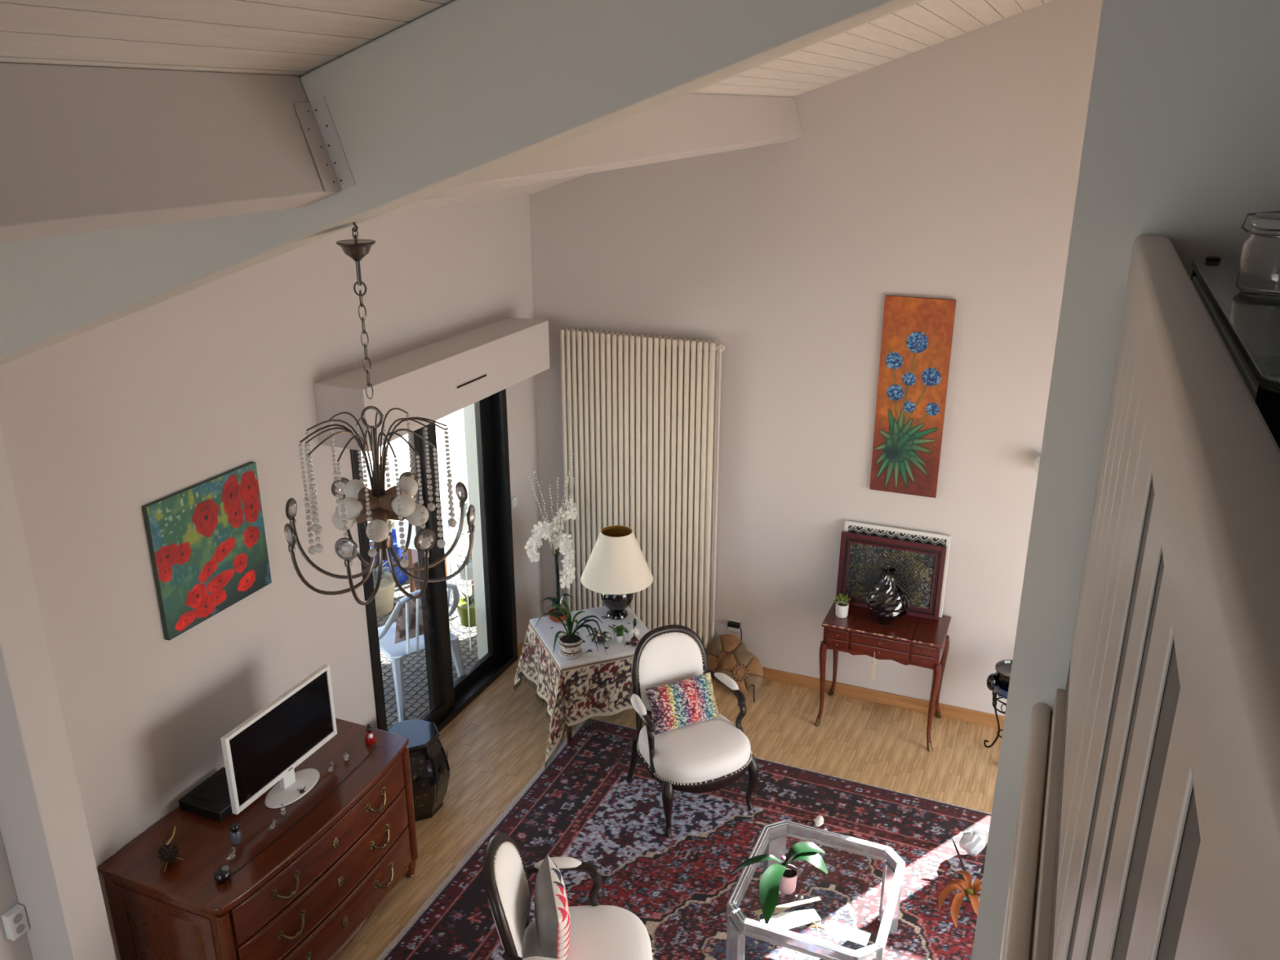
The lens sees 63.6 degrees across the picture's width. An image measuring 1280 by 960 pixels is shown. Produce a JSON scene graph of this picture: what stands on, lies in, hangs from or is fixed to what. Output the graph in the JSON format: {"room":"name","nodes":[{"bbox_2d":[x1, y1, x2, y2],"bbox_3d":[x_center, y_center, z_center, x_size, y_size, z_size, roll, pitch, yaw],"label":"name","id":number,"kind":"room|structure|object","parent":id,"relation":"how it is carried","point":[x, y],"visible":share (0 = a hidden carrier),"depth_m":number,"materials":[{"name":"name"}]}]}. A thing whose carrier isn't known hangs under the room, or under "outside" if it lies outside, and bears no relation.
{"room":"living room","nodes":[
{"label":"living room","id":0,"kind":"room"},
{"bbox_2d":[0,195,543,959],"bbox_3d":[-2.636,1.105,3.371,0.200,3.355,9.700,8,21,22],"label":"wall","id":1,"kind":"structure","parent":0,"point":[100,424],"depth_m":4.59,"materials":[{"name":"grey paint"}]},
{"bbox_2d":[1,903,29,941],"bbox_3d":[-2.368,1.678,3.916,0.040,0.110,0.070,8,21,22],"label":"wall socket","id":2,"kind":"object","parent":1,"relation":"attached to","point":[15,923],"visible":1,"depth_m":3.90,"materials":[{"name":"white plastic"}]},
{"bbox_2d":[13,913,22,923],"bbox_3d":[-2.351,1.657,3.901,0.003,0.036,0.036,8,21,22],"label":"outlet","id":3,"kind":"object","parent":2,"relation":"attached to","point":[18,917],"depth_m":3.90,"materials":[{"name":"grey plastic"}]},
{"bbox_2d":[16,924,25,933],"bbox_3d":[-2.351,1.702,3.917,0.003,0.036,0.036,8,21,22],"label":"outlet","id":4,"kind":"object","parent":2,"relation":"attached to","point":[20,928],"depth_m":3.92,"materials":[{"name":"grey plastic"}]},
{"bbox_2d":[0,422,116,959],"bbox_3d":[-2.225,1.059,3.771,0.250,2.973,0.167,8,21,22],"label":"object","id":5,"kind":"structure","parent":1,"relation":"attached to","point":[44,828],"depth_m":3.71,"materials":[{"name":"grey paint"}]},
{"bbox_2d":[142,461,271,640],"bbox_3d":[-1.908,0.301,4.602,0.025,0.613,0.628,8,21,22],"label":"painting","id":6,"kind":"object","parent":1,"relation":"attached to","point":[206,540],"visible":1,"depth_m":4.56,"materials":[{"name":"paint"}]},
{"bbox_2d":[313,316,549,451],"bbox_3d":[-1.100,-0.603,5.928,0.306,0.317,1.920,8,21,22],"label":"trim","id":7,"kind":"structure","parent":1,"relation":"attached to","point":[437,380],"depth_m":5.62,"materials":[{"name":"grey paint"}]},
{"bbox_2d":[349,388,517,732],"bbox_3d":[-1.280,0.512,6.487,0.174,2.220,1.610,8,21,22],"label":"door","id":8,"kind":"structure","parent":1,"relation":"in","point":[447,699],"depth_m":6.84,"materials":[{"name":"black metal"}]},
{"bbox_2d":[455,372,487,389],"bbox_3d":[-0.962,-0.566,5.887,0.008,0.021,0.337,8,21,22],"label":"air vent","id":9,"kind":"object","parent":1,"relation":"attached to","point":[473,380],"depth_m":5.88,"materials":[{"name":"black metal"}]},
{"bbox_2d":[462,403,488,658],"bbox_3d":[-1.018,-0.025,7.446,0.104,2.650,0.670,8,21,22],"label":"trim","id":10,"kind":"structure","parent":1,"relation":"attached to","point":[468,411],"depth_m":7.26,"materials":[{"name":"beige paint"}]},
{"bbox_2d":[511,495,517,507],"bbox_3d":[-0.871,0.153,7.169,0.012,0.070,0.065,8,21,22],"label":"light switch","id":11,"kind":"object","parent":1,"relation":"attached to","point":[514,500],"visible":1,"depth_m":7.16,"materials":[{"name":"white plastic"}]},
{"bbox_2d":[517,640,524,657],"bbox_3d":[-1.513,1.750,6.128,0.012,0.090,4.040,8,21,22],"label":"baseboard","id":12,"kind":"structure","parent":1,"relation":"attached to","point":[519,646],"depth_m":7.53,"materials":[{"name":"brown wood"}]},
{"bbox_2d":[360,408,468,524],"bbox_3d":[-4.189,0.000,11.340,8.800,0.011,20.000,8,21,22],"label":"sky","id":13,"kind":"structure","parent":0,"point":[454,421],"depth_m":12.12,"materials":[{"name":"white"}]},
{"bbox_2d":[0,0,1053,217],"bbox_3d":[0.180,-1.081,1.212,6.500,2.396,10.000,8,21,22],"label":"ceiling","id":14,"kind":"structure","parent":0,"point":[291,37],"depth_m":2.03,"materials":[{"name":"grey wood"}]},
{"bbox_2d":[0,62,355,243],"bbox_3d":[-1.787,0.045,0.076,0.241,0.289,5.280,8,21,22],"label":"ceiling beam","id":15,"kind":"structure","parent":14,"relation":"attached to","point":[83,149],"depth_m":1.93,"materials":[{"name":"grey paint"}]},
{"bbox_2d":[547,608,567,622],"bbox_3d":[-0.537,0.892,6.790,0.140,0.047,0.140,8,21,22],"label":"pot","id":16,"kind":"object","parent":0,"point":[560,615],"depth_m":6.75,"materials":[{"name":"brown ceramic"}]},
{"bbox_2d":[333,657,1002,959],"bbox_3d":[0.180,3.122,2.709,6.400,0.200,9.900,8,21,22],"label":"floor","id":17,"kind":"structure","parent":0,"point":[495,744],"depth_m":6.42,"materials":[{"name":"brown wood"}]},
{"bbox_2d":[97,717,417,959],"bbox_3d":[-1.662,1.831,4.823,0.705,0.828,1.292,8,21,22],"label":"dresser","id":18,"kind":"object","parent":17,"relation":"on","point":[303,887],"visible":0.99,"depth_m":4.46,"materials":[{"name":"brown wood"}]},
{"bbox_2d":[155,826,183,871],"bbox_3d":[-1.952,1.511,4.257,0.092,0.156,0.092,15,25,36],"label":"pinecone","id":19,"kind":"object","parent":18,"relation":"on","point":[167,849],"visible":1,"depth_m":4.25,"materials":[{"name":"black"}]},
{"bbox_2d":[178,767,232,822],"bbox_3d":[-1.891,1.419,4.670,0.240,0.053,0.270,8,21,22],"label":"recorder","id":20,"kind":"object","parent":18,"relation":"on","point":[211,799],"visible":0.72,"depth_m":4.59,"materials":[{"name":"black plastic"}]},
{"bbox_2d":[213,865,231,882],"bbox_3d":[-1.690,1.592,4.174,0.068,0.059,0.068,8,21,22],"label":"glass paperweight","id":21,"kind":"object","parent":18,"relation":"on","point":[222,874],"visible":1,"depth_m":4.16,"materials":[{"name":"black glass"}]},
{"bbox_2d":[226,846,235,860],"bbox_3d":[-1.699,1.555,4.287,0.022,0.051,0.053,8,21,22],"label":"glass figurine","id":22,"kind":"object","parent":18,"relation":"on","point":[232,855],"visible":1,"depth_m":4.29,"materials":[{"name":"clear glass"}]},
{"bbox_2d":[230,822,242,844],"bbox_3d":[-1.718,1.500,4.385,0.044,0.091,0.044,8,21,22],"label":"bottle","id":23,"kind":"object","parent":18,"relation":"on","point":[235,833],"visible":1,"depth_m":4.37,"materials":[{"name":"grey glass"}]},
{"bbox_2d":[268,818,275,830],"bbox_3d":[-1.595,1.494,4.473,0.020,0.042,0.045,8,21,22],"label":"glass figurine","id":24,"kind":"object","parent":18,"relation":"on","point":[273,825],"visible":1,"depth_m":4.47,"materials":[{"name":"clear glass"}]},
{"bbox_2d":[220,664,337,814],"bbox_3d":[-1.595,1.198,4.668,0.170,0.467,0.668,8,21,22],"label":"television","id":25,"kind":"object","parent":18,"relation":"on","point":[264,750],"visible":1,"depth_m":4.65,"materials":[{"name":"white plastic"}]},
{"bbox_2d":[280,803,285,814],"bbox_3d":[-1.578,1.455,4.563,0.022,0.056,0.022,-7,21,-20],"label":"glass figurine","id":26,"kind":"object","parent":18,"relation":"on","point":[282,808],"visible":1,"depth_m":4.56,"materials":[{"name":"clear glass"}]},
{"bbox_2d":[297,786,305,793],"bbox_3d":[-1.538,1.417,4.701,0.038,0.035,0.040,8,21,22],"label":"glass figurine","id":27,"kind":"object","parent":18,"relation":"on","point":[301,791],"visible":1,"depth_m":4.70,"materials":[{"name":"black"}]},
{"bbox_2d":[328,761,333,772],"bbox_3d":[-1.456,1.353,4.863,0.022,0.047,0.040,8,21,22],"label":"glass figurine","id":28,"kind":"object","parent":18,"relation":"on","point":[330,769],"visible":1,"depth_m":4.86,"materials":[{"name":"clear glass"}]},
{"bbox_2d":[342,751,348,760],"bbox_3d":[-1.409,1.323,4.947,0.028,0.047,0.028,8,21,22],"label":"glass figurine","id":29,"kind":"object","parent":18,"relation":"on","point":[345,756],"visible":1,"depth_m":4.94,"materials":[{"name":"clear glass"}]},
{"bbox_2d":[364,724,375,744],"bbox_3d":[-1.333,1.247,5.084,0.052,0.098,0.052,8,21,22],"label":"bottle","id":30,"kind":"object","parent":18,"relation":"on","point":[370,738],"visible":1,"depth_m":5.07,"materials":[{"name":"red glass"}]},
{"bbox_2d":[386,718,449,821],"bbox_3d":[-1.278,1.641,5.839,0.384,0.489,0.384,8,21,22],"label":"stool","id":31,"kind":"object","parent":17,"relation":"on","point":[428,762],"visible":0.54,"depth_m":5.73,"materials":[{"name":"black ceramic"}]},
{"bbox_2d":[541,697,653,743],"bbox_3d":[-0.291,1.264,6.737,0.650,0.597,0.650,-8,21,-21],"label":"side table","id":32,"kind":"object","parent":17,"relation":"on","point":[570,734],"visible":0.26,"depth_m":6.47,"materials":[{"name":"brown wood"}]},
{"bbox_2d":[513,605,649,769],"bbox_3d":[-0.311,1.263,6.692,0.948,0.582,0.982,-8,21,-21],"label":"cloth","id":33,"kind":"object","parent":32,"relation":"on","point":[593,683],"visible":0.61,"depth_m":6.39,"materials":[{"name":"multicoloured"}]},
{"bbox_2d":[524,453,577,622],"bbox_3d":[-0.556,0.378,6.595,0.322,1.145,0.216,8,21,22],"label":"orchid arrangement","id":34,"kind":"object","parent":33,"relation":"on","point":[552,531],"visible":0.99,"depth_m":6.58,"materials":[{"name":"white plant"}]},
{"bbox_2d":[534,600,606,658],"bbox_3d":[-0.424,0.912,6.302,0.432,0.338,0.171,-3,20,-8],"label":"spider plant","id":35,"kind":"object","parent":33,"relation":"on","point":[571,642],"visible":1,"depth_m":6.29,"materials":[{"name":"green plant"}]},
{"bbox_2d":[586,629,612,644],"bbox_3d":[-0.250,0.979,6.496,0.163,0.080,0.167,8,21,22],"label":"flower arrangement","id":36,"kind":"object","parent":33,"relation":"on","point":[597,634],"visible":0.85,"depth_m":6.48,"materials":[{"name":"grey"}]},
{"bbox_2d":[580,524,653,619],"bbox_3d":[-0.151,0.612,6.748,0.476,0.602,0.476,8,21,22],"label":"table lamp","id":37,"kind":"object","parent":33,"relation":"on","point":[616,568],"visible":1,"depth_m":6.59,"materials":[{"name":"white fabric"}]},
{"bbox_2d":[608,624,629,643],"bbox_3d":[-0.123,0.976,6.491,0.119,0.088,0.136,-10,22,-27],"label":"potted plant","id":38,"kind":"object","parent":33,"relation":"on","point":[619,637],"visible":1,"depth_m":6.48,"materials":[{"name":"green plant"}]},
{"bbox_2d":[628,617,639,646],"bbox_3d":[-0.034,0.948,6.436,0.072,0.180,0.066,8,21,22],"label":"vase","id":39,"kind":"object","parent":33,"relation":"on","point":[633,641],"visible":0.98,"depth_m":6.43,"materials":[{"name":"clear glass"}]},
{"bbox_2d":[376,718,991,959],"bbox_3d":[0.733,2.279,4.757,3.706,0.012,3.105,8,21,22],"label":"rug","id":40,"kind":"object","parent":17,"relation":"on","point":[583,806],"visible":0.61,"depth_m":5.51,"materials":[{"name":"fabric"}]},
{"bbox_2d":[482,832,653,959],"bbox_3d":[-0.281,1.933,4.296,0.690,0.948,0.642,0,20,-1],"label":"armchair","id":41,"kind":"object","parent":40,"relation":"on","point":[597,931],"visible":0.93,"depth_m":4.31,"materials":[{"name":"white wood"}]},
{"bbox_2d":[534,853,570,959],"bbox_3d":[-0.365,1.799,4.281,0.134,0.280,0.400,-4,20,-10],"label":"geometric cushion","id":42,"kind":"object","parent":41,"relation":"on","point":[552,912],"visible":1,"depth_m":4.16,"materials":[{"name":"fabric"}]},
{"bbox_2d":[626,624,759,836],"bbox_3d":[0.278,1.387,5.828,0.642,0.948,0.690,-9,22,-25],"label":"armchair","id":43,"kind":"object","parent":40,"relation":"on","point":[709,755],"visible":0.83,"depth_m":5.78,"materials":[{"name":"white fabric"}]},
{"bbox_2d":[645,671,719,735],"bbox_3d":[0.244,1.266,5.857,0.420,0.232,0.167,-9,22,-25],"label":"cushion","id":44,"kind":"object","parent":43,"relation":"on","point":[677,704],"visible":0.99,"depth_m":5.80,"materials":[{"name":"fabric"}]},
{"bbox_2d":[725,819,905,959],"bbox_3d":[0.817,2.036,4.792,0.690,0.422,0.750,8,21,22],"label":"coffee table","id":45,"kind":"object","parent":40,"relation":"on","point":[771,840],"visible":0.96,"depth_m":4.70,"materials":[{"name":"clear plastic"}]},
{"bbox_2d":[731,841,827,924],"bbox_3d":[0.669,1.790,4.619,0.430,0.186,0.299,-9,22,-24],"label":"potted orchid leaves","id":46,"kind":"object","parent":45,"relation":"on","point":[782,876],"visible":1,"depth_m":4.64,"materials":[{"name":"green plant"}]},
{"bbox_2d":[753,896,821,915],"bbox_3d":[0.657,1.896,4.596,0.318,0.002,0.024,-6,20,-15],"label":"bookmark","id":47,"kind":"object","parent":45,"relation":"on","point":[815,899],"visible":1,"depth_m":4.61,"materials":[{"name":"beige paper"}]},
{"bbox_2d":[760,908,821,929],"bbox_3d":[0.658,1.923,4.516,0.256,0.004,0.093,-7,21,-18],"label":"paper sheet","id":48,"kind":"object","parent":45,"relation":"on","point":[788,920],"visible":1,"depth_m":4.52,"materials":[{"name":"white paper"}]},
{"bbox_2d":[808,920,824,932],"bbox_3d":[0.767,1.933,4.472,0.063,0.014,0.066,8,21,22],"label":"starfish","id":49,"kind":"object","parent":45,"relation":"on","point":[816,926],"visible":1,"depth_m":4.47,"materials":[{"name":"beige"}]},
{"bbox_2d":[824,920,871,946],"bbox_3d":[0.894,1.949,4.443,0.180,0.004,0.080,10,22,25],"label":"paper sheet","id":50,"kind":"object","parent":45,"relation":"on","point":[834,928],"visible":1,"depth_m":4.44,"materials":[{"name":"white paper"}]},
{"bbox_2d":[813,815,823,826],"bbox_3d":[0.997,1.895,5.743,0.076,0.047,0.052,-13,23,-32],"label":"crumpled tissue","id":51,"kind":"object","parent":40,"relation":"on","point":[819,820],"visible":1,"depth_m":5.73,"materials":[{"name":"white paper"}]},
{"bbox_2d":[937,870,982,928],"bbox_3d":[1.614,2.066,5.155,0.288,0.121,0.323,-5,20,-13],"label":"flower","id":52,"kind":"object","parent":40,"relation":"on","point":[970,891],"visible":0.74,"depth_m":5.11,"materials":[{"name":"brown plant"}]},
{"bbox_2d":[706,634,763,702],"bbox_3d":[0.639,1.268,7.082,0.189,0.336,0.487,-18,26,-41],"label":"leather hassock","id":53,"kind":"object","parent":17,"relation":"on","point":[727,655],"visible":0.94,"depth_m":7.04,"materials":[{"name":"brown leather"}]},
{"bbox_2d":[813,599,951,751],"bbox_3d":[1.554,1.234,6.621,0.751,0.747,0.444,8,21,22],"label":"table","id":54,"kind":"object","parent":17,"relation":"on","point":[908,640],"visible":0.96,"depth_m":6.40,"materials":[{"name":"brown wood"}]},
{"bbox_2d":[833,593,850,617],"bbox_3d":[1.280,0.790,6.540,0.097,0.146,0.107,15,25,37],"label":"potted succulent","id":55,"kind":"object","parent":54,"relation":"on","point":[842,606],"visible":1,"depth_m":6.51,"materials":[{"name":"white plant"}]},
{"bbox_2d":[866,565,909,625],"bbox_3d":[1.532,0.718,6.416,0.241,0.365,0.242,-7,21,-20],"label":"vase","id":56,"kind":"object","parent":54,"relation":"on","point":[886,600],"visible":1,"depth_m":6.34,"materials":[{"name":"black ceramic"}]},
{"bbox_2d":[835,531,946,620],"bbox_3d":[1.585,0.606,6.553,0.652,0.485,0.064,8,21,22],"label":"framed picture","id":57,"kind":"object","parent":54,"relation":"on","point":[920,566],"visible":0.78,"depth_m":6.52,"materials":[{"name":"red paint"}]},
{"bbox_2d":[844,520,951,617],"bbox_3d":[1.614,0.564,6.580,0.660,0.545,0.054,8,21,22],"label":"framed picture","id":58,"kind":"object","parent":54,"relation":"on","point":[924,537],"visible":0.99,"depth_m":6.50,"materials":[{"name":"white"}]},
{"bbox_2d":[848,524,946,546],"bbox_3d":[1.617,0.384,6.524,0.612,0.120,0.008,8,21,22],"label":"print","id":59,"kind":"object","parent":58,"relation":"attached to","point":[924,537],"depth_m":6.50,"materials":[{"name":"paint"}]},
{"bbox_2d":[983,690,1006,747],"bbox_3d":[2.236,1.506,6.289,0.246,0.428,0.253,8,21,22],"label":"plant stand","id":60,"kind":"object","parent":17,"relation":"on","point":[995,699],"visible":0.38,"depth_m":6.33,"materials":[{"name":"black metal"}]},
{"bbox_2d":[986,659,1012,699],"bbox_3d":[2.235,1.214,6.202,0.288,0.178,0.268,8,21,22],"label":"bowl","id":61,"kind":"object","parent":60,"relation":"on","point":[998,682],"visible":0.42,"depth_m":6.19,"materials":[{"name":"blue ceramic"}]},
{"bbox_2d":[995,659,1012,691],"bbox_3d":[2.243,1.187,6.188,0.230,0.118,0.230,8,21,22],"label":"pot","id":62,"kind":"object","parent":61,"relation":"on","point":[1002,668],"depth_m":6.18,"materials":[{"name":"black paint"}]},
{"bbox_2d":[528,0,1102,716],"bbox_3d":[2.070,-0.918,6.012,6.000,5.395,0.200,8,21,22],"label":"wall","id":63,"kind":"structure","parent":0,"point":[949,169],"depth_m":6.30,"materials":[{"name":"grey paint"}]},
{"bbox_2d":[417,93,803,200],"bbox_3d":[0.066,-1.439,4.266,0.204,0.316,4.067,8,21,22],"label":"beam","id":64,"kind":"structure","parent":63,"relation":"attached to","point":[690,125],"depth_m":4.18,"materials":[{"name":"grey paint"}]},
{"bbox_2d":[560,328,724,653],"bbox_3d":[0.006,0.164,7.141,1.152,2.358,0.117,8,21,22],"label":"radiator","id":65,"kind":"object","parent":63,"relation":"attached to","point":[641,415],"visible":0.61,"depth_m":6.98,"materials":[{"name":"beige metal"}]},
{"bbox_2d":[727,619,742,640],"bbox_3d":[0.663,1.174,7.245,0.110,0.394,0.049,8,21,22],"label":"power adapter","id":66,"kind":"object","parent":63,"relation":"attached to","point":[734,625],"visible":0.67,"depth_m":7.18,"materials":[{"name":"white plastic"}]},
{"bbox_2d":[752,666,1004,728],"bbox_3d":[1.058,1.381,7.162,3.868,0.090,0.014,8,21,22],"label":"baseboard","id":67,"kind":"structure","parent":63,"relation":"attached to","point":[794,679],"depth_m":6.92,"materials":[{"name":"brown wood"}]},
{"bbox_2d":[869,295,955,497],"bbox_3d":[1.635,-0.491,6.228,0.404,1.215,0.025,8,21,22],"label":"painting","id":68,"kind":"object","parent":63,"relation":"attached to","point":[916,344],"visible":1,"depth_m":6.21,"materials":[{"name":"paint"}]},
{"bbox_2d":[1033,456,1039,474],"bbox_3d":[2.349,-0.085,5.988,0.124,0.124,0.136,8,21,22],"label":"wall light","id":69,"kind":"object","parent":63,"relation":"attached to","point":[1036,465],"visible":0.21,"depth_m":5.97,"materials":[{"name":"white"}]},
{"bbox_2d":[835,600,848,617],"bbox_3d":[1.280,0.821,6.543,0.082,0.085,0.082,8,21,22],"label":"pot","id":70,"kind":"object","parent":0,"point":[842,609],"depth_m":6.51,"materials":[{"name":"white ceramic"}]},
{"bbox_2d":[951,836,965,871],"bbox_3d":[1.667,1.977,5.362,0.013,0.153,0.191,-6,20,-17],"label":"stem","id":71,"kind":"object","parent":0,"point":[953,842],"visible":0.83,"depth_m":5.37,"materials":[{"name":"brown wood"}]},
{"bbox_2d":[959,827,985,856],"bbox_3d":[1.760,1.924,5.476,0.121,0.172,0.127,-5,20,-13],"label":"flower","id":72,"kind":"object","parent":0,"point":[972,842],"visible":1,"depth_m":5.44,"materials":[{"name":"white plant"}]},
{"bbox_2d":[980,857,985,873],"bbox_3d":[1.839,2.013,5.326,0.044,0.105,0.150,-15,24,-36],"label":"stem","id":73,"kind":"object","parent":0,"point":[983,865],"visible":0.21,"depth_m":5.38,"materials":[{"name":"grey"}]},
{"bbox_2d":[971,0,1279,959],"bbox_3d":[1.978,0.581,1.689,2.605,5.273,0.100,8,21,22],"label":"wall partition","id":74,"kind":"structure","parent":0,"point":[1181,142],"depth_m":1.76,"materials":[{"name":"grey paint"}]},
{"bbox_2d":[0,0,924,365],"bbox_3d":[0.372,-0.994,1.860,5.900,2.350,0.140,8,21,22],"label":"ceiling beam","id":75,"kind":"structure","parent":74,"relation":"attached to","point":[464,91],"depth_m":2.20,"materials":[{"name":"grey paint"}]},
{"bbox_2d":[284,222,475,605],"bbox_3d":[-0.687,-0.185,2.637,0.490,0.972,0.490,8,21,22],"label":"chandelier","id":76,"kind":"object","parent":75,"relation":"hanging from","point":[377,504],"visible":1,"depth_m":2.68,"materials":[{"name":"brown metal"}]},
{"bbox_2d":[355,510,373,523],"bbox_3d":[-0.725,0.091,2.730,0.055,0.047,0.040,-3,20,-9],"label":"socket","id":77,"kind":"object","parent":76,"relation":"attached to","point":[362,517],"depth_m":2.71,"materials":[{"name":"brown"}]},
{"bbox_2d":[357,487,372,497],"bbox_3d":[-0.718,0.044,2.743,0.053,0.044,0.040,13,24,33],"label":"socket","id":78,"kind":"object","parent":76,"relation":"attached to","point":[361,491],"depth_m":2.73,"materials":[{"name":"brown"}]},
{"bbox_2d":[356,495,378,513],"bbox_3d":[-0.711,0.062,2.692,0.040,0.044,0.053,13,24,33],"label":"socket","id":79,"kind":"object","parent":76,"relation":"attached to","point":[373,500],"depth_m":2.68,"materials":[{"name":"brown"}]},
{"bbox_2d":[371,507,386,523],"bbox_3d":[-0.681,0.102,2.699,0.040,0.047,0.055,-2,20,-7],"label":"socket","id":80,"kind":"object","parent":76,"relation":"attached to","point":[377,513],"depth_m":2.69,"materials":[{"name":"brown"}]},
{"bbox_2d":[377,494,396,511],"bbox_3d":[-0.656,0.060,2.699,0.053,0.044,0.040,13,24,33],"label":"socket","id":81,"kind":"object","parent":76,"relation":"attached to","point":[386,503],"depth_m":2.69,"materials":[{"name":"brown"}]},
{"bbox_2d":[385,485,402,496],"bbox_3d":[-0.664,0.042,2.750,0.040,0.044,0.053,13,24,33],"label":"socket","id":82,"kind":"object","parent":76,"relation":"attached to","point":[392,491],"depth_m":2.74,"materials":[{"name":"brown"}]},
{"bbox_2d":[386,510,404,520],"bbox_3d":[-0.649,0.087,2.740,0.055,0.047,0.040,-3,20,-9],"label":"socket","id":83,"kind":"object","parent":76,"relation":"attached to","point":[390,514],"depth_m":2.72,"materials":[{"name":"brown"}]},
{"bbox_2d":[1000,702,1051,959],"bbox_3d":[-0.211,1.375,-0.159,0.037,0.216,5.298,8,21,22],"label":"trim","id":84,"kind":"structure","parent":74,"relation":"attached to","point":[1016,940],"depth_m":1.72,"materials":[{"name":"beige paint"}]},
{"bbox_2d":[1030,711,1053,959],"bbox_3d":[0.966,1.531,-0.631,2.518,0.160,5.299,8,21,22],"label":"trim","id":85,"kind":"structure","parent":74,"relation":"attached to","point":[1033,923],"depth_m":1.72,"materials":[{"name":"brown"}]},
{"bbox_2d":[1031,235,1279,959],"bbox_3d":[-0.150,0.840,-0.348,0.071,0.950,5.248,8,21,22],"label":"railing","id":86,"kind":"object","parent":85,"relation":"on","point":[1161,837],"visible":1,"depth_m":0.68,"materials":[{"name":"beige paint"}]},
{"bbox_2d":[1191,256,1279,448],"bbox_3d":[0.919,0.229,1.399,0.396,0.928,0.910,8,21,22],"label":"shelf","id":87,"kind":"object","parent":85,"relation":"on","point":[1248,326],"visible":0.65,"depth_m":1.18,"materials":[{"name":"black"}]},
{"bbox_2d":[1235,210,1279,297],"bbox_3d":[0.843,-0.299,1.355,0.093,0.108,0.093,-8,21,-21],"label":"glass jar","id":88,"kind":"object","parent":87,"relation":"on","point":[1258,274],"visible":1,"depth_m":1.34,"materials":[{"name":"clear glass"}]},
{"label":"outside","id":89,"kind":"structure","parent":0,"visible":0},
{"bbox_2d":[367,521,479,728],"bbox_3d":[-4.189,0.112,11.380,8.800,0.251,20.000,8,21,22],"label":"terrace","id":90,"kind":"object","parent":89,"point":[415,671],"visible":0.04,"depth_m":7.50,"materials":[{"name":"black"}]},
{"bbox_2d":[370,547,398,616],"bbox_3d":[-2.139,0.842,8.275,0.442,0.460,0.407,8,21,22],"label":"pot","id":91,"kind":"object","parent":90,"relation":"on","point":[384,597],"visible":0.52,"depth_m":8.25,"materials":[{"name":"beige ceramic"}]},
{"bbox_2d":[369,519,408,585],"bbox_3d":[-2.152,0.531,8.789,0.399,0.700,0.402,8,21,22],"label":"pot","id":92,"kind":"object","parent":90,"relation":"on","point":[402,577],"visible":0.06,"depth_m":8.73,"materials":[{"name":"blue ceramic"}]},
{"bbox_2d":[413,561,420,591],"bbox_3d":[-1.794,0.796,8.588,0.208,0.335,0.208,8,21,22],"label":"pot","id":93,"kind":"object","parent":90,"relation":"on","point":[415,564],"visible":0.04,"depth_m":8.54,"materials":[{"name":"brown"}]},
{"bbox_2d":[377,583,466,721],"bbox_3d":[-1.540,1.049,7.022,0.558,0.920,0.632,-15,24,-35],"label":"plastic chair","id":94,"kind":"object","parent":90,"relation":"on","point":[395,653],"visible":0.53,"depth_m":6.82,"materials":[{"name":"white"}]},
{"bbox_2d":[394,596,423,644],"bbox_3d":[-1.474,0.906,6.882,0.340,0.349,0.118,-15,24,-35],"label":"cushion","id":95,"kind":"object","parent":94,"relation":"on","point":[400,633],"visible":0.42,"depth_m":6.81,"materials":[{"name":"fabric"}]},
{"bbox_2d":[412,549,455,568],"bbox_3d":[-1.820,0.488,9.067,0.341,0.594,0.340,8,21,22],"label":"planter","id":96,"kind":"object","parent":90,"relation":"on","point":[414,551],"visible":0.02,"depth_m":9.10,"materials":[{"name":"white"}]},
{"bbox_2d":[394,493,474,592],"bbox_3d":[-1.508,0.600,8.528,0.720,0.745,0.690,8,21,22],"label":"table","id":97,"kind":"object","parent":90,"relation":"on","point":[459,549],"visible":0.17,"depth_m":8.24,"materials":[{"name":"white plastic"}]},
{"bbox_2d":[440,498,444,511],"bbox_3d":[-1.647,0.197,8.309,0.118,0.160,0.118,-8,21,-21],"label":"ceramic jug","id":98,"kind":"object","parent":97,"relation":"on","point":[442,500],"visible":0.24,"depth_m":8.28,"materials":[{"name":"white ceramic"}]},
{"bbox_2d":[453,501,460,518],"bbox_3d":[-1.462,0.238,8.241,0.095,0.128,0.095,-8,21,-21],"label":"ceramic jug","id":99,"kind":"object","parent":97,"relation":"on","point":[455,503],"visible":0.38,"depth_m":8.20,"materials":[{"name":"white ceramic"}]},
{"bbox_2d":[447,503,476,650],"bbox_3d":[-1.286,0.696,7.702,0.300,1.121,0.300,8,21,22],"label":"wire plant stand","id":100,"kind":"object","parent":90,"relation":"on","point":[449,526],"visible":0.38,"depth_m":7.66,"materials":[{"name":"white metal"}]},
{"bbox_2d":[452,499,468,530],"bbox_3d":[-1.273,0.255,7.551,0.165,0.196,0.202,8,21,22],"label":"pot","id":101,"kind":"object","parent":100,"relation":"on","point":[457,516],"visible":0.45,"depth_m":7.52,"materials":[{"name":"white ceramic"}]},
{"bbox_2d":[455,554,473,580],"bbox_3d":[-1.285,0.632,7.679,0.158,0.200,0.156,8,21,22],"label":"pot","id":102,"kind":"object","parent":100,"relation":"on","point":[469,564],"visible":0.62,"depth_m":7.65,"materials":[{"name":"grey ceramic"}]},
{"bbox_2d":[457,590,475,626],"bbox_3d":[-1.286,0.953,7.794,0.208,0.279,0.208,8,21,22],"label":"pot","id":103,"kind":"object","parent":100,"relation":"on","point":[462,607],"visible":0.72,"depth_m":7.76,"materials":[{"name":"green ceramic"}]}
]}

